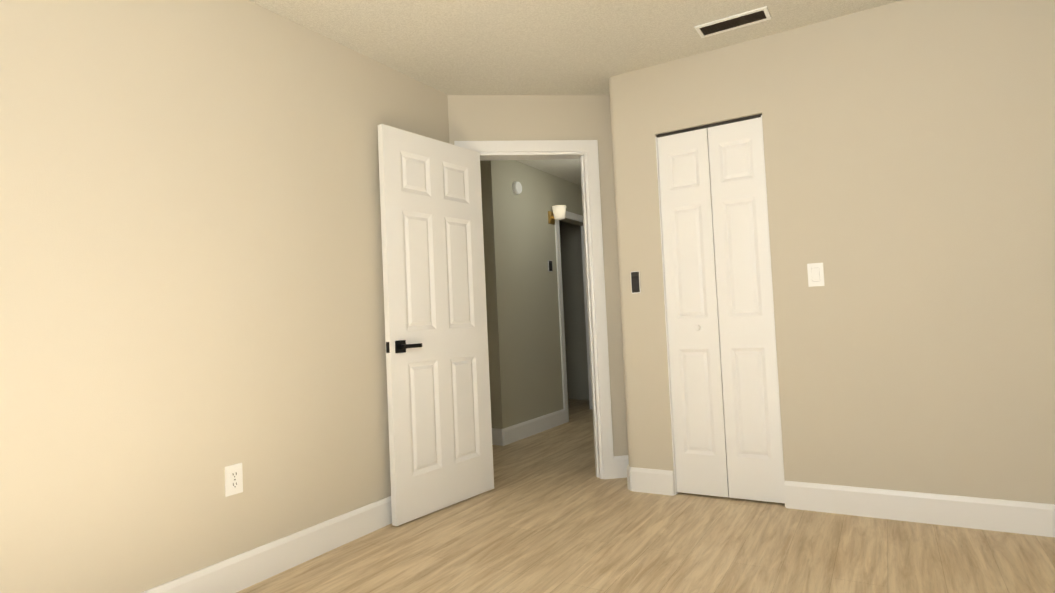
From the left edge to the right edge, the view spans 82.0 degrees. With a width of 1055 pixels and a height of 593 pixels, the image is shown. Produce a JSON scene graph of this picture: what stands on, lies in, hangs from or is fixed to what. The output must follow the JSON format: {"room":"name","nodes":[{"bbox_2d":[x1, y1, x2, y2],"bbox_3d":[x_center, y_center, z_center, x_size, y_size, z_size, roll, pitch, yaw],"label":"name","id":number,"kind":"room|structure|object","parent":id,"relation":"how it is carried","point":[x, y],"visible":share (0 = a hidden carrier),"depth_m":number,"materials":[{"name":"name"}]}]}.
{"room":"empty bedroom","nodes":[
{"label":"empty bedroom","id":0,"kind":"room"},
{"bbox_2d":[0,0,448,592],"bbox_3d":[-1.475,-0.056,2.110,0.120,2.440,3.970,-4,-3,31],"label":"wall","id":1,"kind":"structure","parent":0,"point":[190,268],"depth_m":2.28,"materials":[{"name":"beige paint"}]},
{"bbox_2d":[225,463,242,496],"bbox_3d":[-1.167,0.728,2.412,0.010,0.116,0.072,-4,-3,31],"label":"electrical outlet","id":2,"kind":"object","parent":1,"relation":"attached to","point":[233,479],"visible":1,"depth_m":2.41,"materials":[{"name":"white plastic"}]},
{"bbox_2d":[141,496,391,592],"bbox_3d":[-1.348,1.091,2.056,0.016,0.135,3.790,-4,-3,31],"label":"baseboard","id":3,"kind":"structure","parent":1,"relation":"attached to","point":[240,572],"depth_m":2.56,"materials":[{"name":"white wood"}]},
{"bbox_2d":[480,160,582,428],"bbox_3d":[0.372,0.019,6.193,0.120,2.440,2.660,-4,-3,31],"label":"wall","id":4,"kind":"structure","parent":0,"point":[524,346],"depth_m":5.37,"materials":[{"name":"beige paint"}]},
{"bbox_2d":[502,429,504,445],"bbox_3d":[-0.197,1.152,4.958,0.023,0.135,0.008,-2,-2,-14],"label":"baseboard","id":5,"kind":"structure","parent":4,"relation":"attached to","point":[503,437],"depth_m":4.95,"materials":[{"name":"white wood"}]},
{"bbox_2d":[512,181,521,194],"bbox_3d":[-0.089,-0.963,5.374,0.035,0.120,0.120,-4,-3,31],"label":"smoke detector","id":6,"kind":"object","parent":4,"relation":"attached to","point":[517,187],"visible":1,"depth_m":5.35,"materials":[{"name":"white plastic"}]},
{"bbox_2d":[504,409,565,444],"bbox_3d":[0.084,1.158,5.438,0.016,0.135,1.090,-4,-3,31],"label":"baseboard","id":7,"kind":"structure","parent":4,"relation":"attached to","point":[522,430],"depth_m":5.38,"materials":[{"name":"white wood"}]},
{"bbox_2d":[547,260,552,271],"bbox_3d":[0.217,-0.293,5.836,0.014,0.110,0.080,-4,-3,31],"label":"thermostat","id":8,"kind":"object","parent":4,"relation":"attached to","point":[549,262],"visible":1,"depth_m":5.82,"materials":[{"name":"white"}]},
{"bbox_2d":[548,205,565,224],"bbox_3d":[0.297,-0.791,5.875,0.170,0.160,0.140,-4,-3,31],"label":"sconce","id":9,"kind":"object","parent":4,"relation":"attached to","point":[558,212],"visible":1,"depth_m":5.83,"materials":[{"name":"white glass"}]},
{"bbox_2d":[555,211,592,422],"bbox_3d":[0.504,0.186,6.381,0.136,2.110,0.940,-4,-3,31],"label":"door frame","id":10,"kind":"structure","parent":4,"relation":"attached to","point":[573,216],"depth_m":5.99,"materials":[{"name":"white wood"}]},
{"bbox_2d":[447,95,627,455],"bbox_3d":[0.078,-0.059,3.865,1.308,2.440,0.120,-2,-2,-7],"label":"wall","id":11,"kind":"structure","parent":0,"point":[519,117],"depth_m":3.85,"materials":[{"name":"beige paint"}]},
{"bbox_2d":[454,140,614,478],"bbox_3d":[0.036,0.091,3.853,0.910,2.145,0.152,-2,-2,-7],"label":"door frame","id":12,"kind":"structure","parent":11,"relation":"attached to","point":[585,152],"depth_m":3.84,"materials":[{"name":"white wood"}]},
{"bbox_2d":[378,124,493,525],"bbox_3d":[-0.505,0.136,3.427,0.155,2.055,0.776,-4,-3,31],"label":"door","id":13,"kind":"structure","parent":12,"relation":"attached to","point":[438,396],"depth_m":3.35,"materials":[{"name":"white wood"}]},
{"bbox_2d":[614,455,628,478],"bbox_3d":[0.655,1.068,3.820,0.228,0.135,0.016,-2,-2,-7],"label":"baseboard","id":14,"kind":"structure","parent":11,"relation":"attached to","point":[621,463],"depth_m":3.80,"materials":[{"name":"white wood"}]},
{"bbox_2d":[559,221,588,399],"bbox_3d":[1.144,0.029,7.351,3.030,2.440,0.120,-4,-3,31],"label":"wall","id":15,"kind":"structure","parent":0,"point":[574,313],"depth_m":7.61,"materials":[{"name":"beige paint"}]},
{"bbox_2d":[249,0,900,185],"bbox_3d":[0.115,-1.345,3.288,5.550,0.080,7.950,-4,-3,31],"label":"ceiling","id":16,"kind":"structure","parent":0,"point":[519,47],"depth_m":3.04,"materials":[{"name":"beige paint"}]},
{"bbox_2d":[694,6,770,37],"bbox_3d":[1.015,-1.348,3.000,0.340,0.020,0.135,-4,-3,31],"label":"ceiling vent","id":17,"kind":"object","parent":16,"relation":"in","point":[747,18],"visible":1,"depth_m":2.99,"materials":[{"name":"white metal"}]},
{"bbox_2d":[236,399,1054,592],"bbox_3d":[0.231,1.170,3.190,5.550,0.080,7.950,-4,-3,31],"label":"floor","id":18,"kind":"structure","parent":0,"point":[550,512],"depth_m":2.62,"materials":[{"name":"brown wood"}]},
{"bbox_2d":[609,0,1054,503],"bbox_3d":[1.567,-0.160,3.037,2.340,2.440,0.120,-4,-3,31],"label":"wall","id":19,"kind":"structure","parent":0,"point":[909,150],"depth_m":2.87,"materials":[{"name":"beige paint"}]},
{"bbox_2d":[627,466,631,490],"bbox_3d":[0.597,1.059,3.537,0.016,0.135,0.042,-2,-2,-14],"label":"baseboard","id":20,"kind":"structure","parent":19,"relation":"attached to","point":[629,481],"depth_m":3.52,"materials":[{"name":"white wood"}]},
{"bbox_2d":[630,271,640,293],"bbox_3d":[0.627,-0.083,3.514,0.056,0.128,0.014,-4,-3,31],"label":"switch","id":21,"kind":"object","parent":19,"relation":"attached to","point":[635,283],"visible":1,"depth_m":3.51,"materials":[{"name":"black plastic"}]},
{"bbox_2d":[631,467,674,495],"bbox_3d":[0.711,1.051,3.450,0.245,0.135,0.016,-4,-3,31],"label":"baseboard","id":22,"kind":"structure","parent":19,"relation":"attached to","point":[652,481],"depth_m":3.44,"materials":[{"name":"white wood"}]},
{"bbox_2d":[655,114,785,506],"bbox_3d":[1.054,0.074,3.332,0.578,2.044,0.128,-4,-3,31],"label":"closet door","id":23,"kind":"structure","parent":19,"relation":"in","point":[726,431],"depth_m":3.30,"materials":[{"name":"white wood"}]},
{"bbox_2d":[807,263,824,286],"bbox_3d":[1.441,-0.109,3.033,0.072,0.116,0.013,-4,-3,31],"label":"light switch","id":24,"kind":"object","parent":19,"relation":"attached to","point":[815,274],"visible":1,"depth_m":3.03,"materials":[{"name":"white plastic"}]},
{"bbox_2d":[784,481,1054,536],"bbox_3d":[1.953,0.965,2.716,1.485,0.135,0.016,-4,-3,31],"label":"baseboard","id":25,"kind":"structure","parent":19,"relation":"attached to","point":[1022,517],"depth_m":2.78,"materials":[{"name":"white wood"}]},
{"bbox_3d":[-0.919,0.051,5.481,1.380,2.440,0.120,-4,-3,31],"label":"wall","id":26,"kind":"structure","parent":0,"visible":0},
{"bbox_2d":[492,428,501,445],"bbox_3d":[-0.849,1.197,5.347,1.500,0.135,0.016,-4,-3,31],"label":"baseboard","id":27,"kind":"structure","parent":26,"relation":"attached to","point":[496,436],"depth_m":4.99,"materials":[{"name":"white wood"}]}
]}

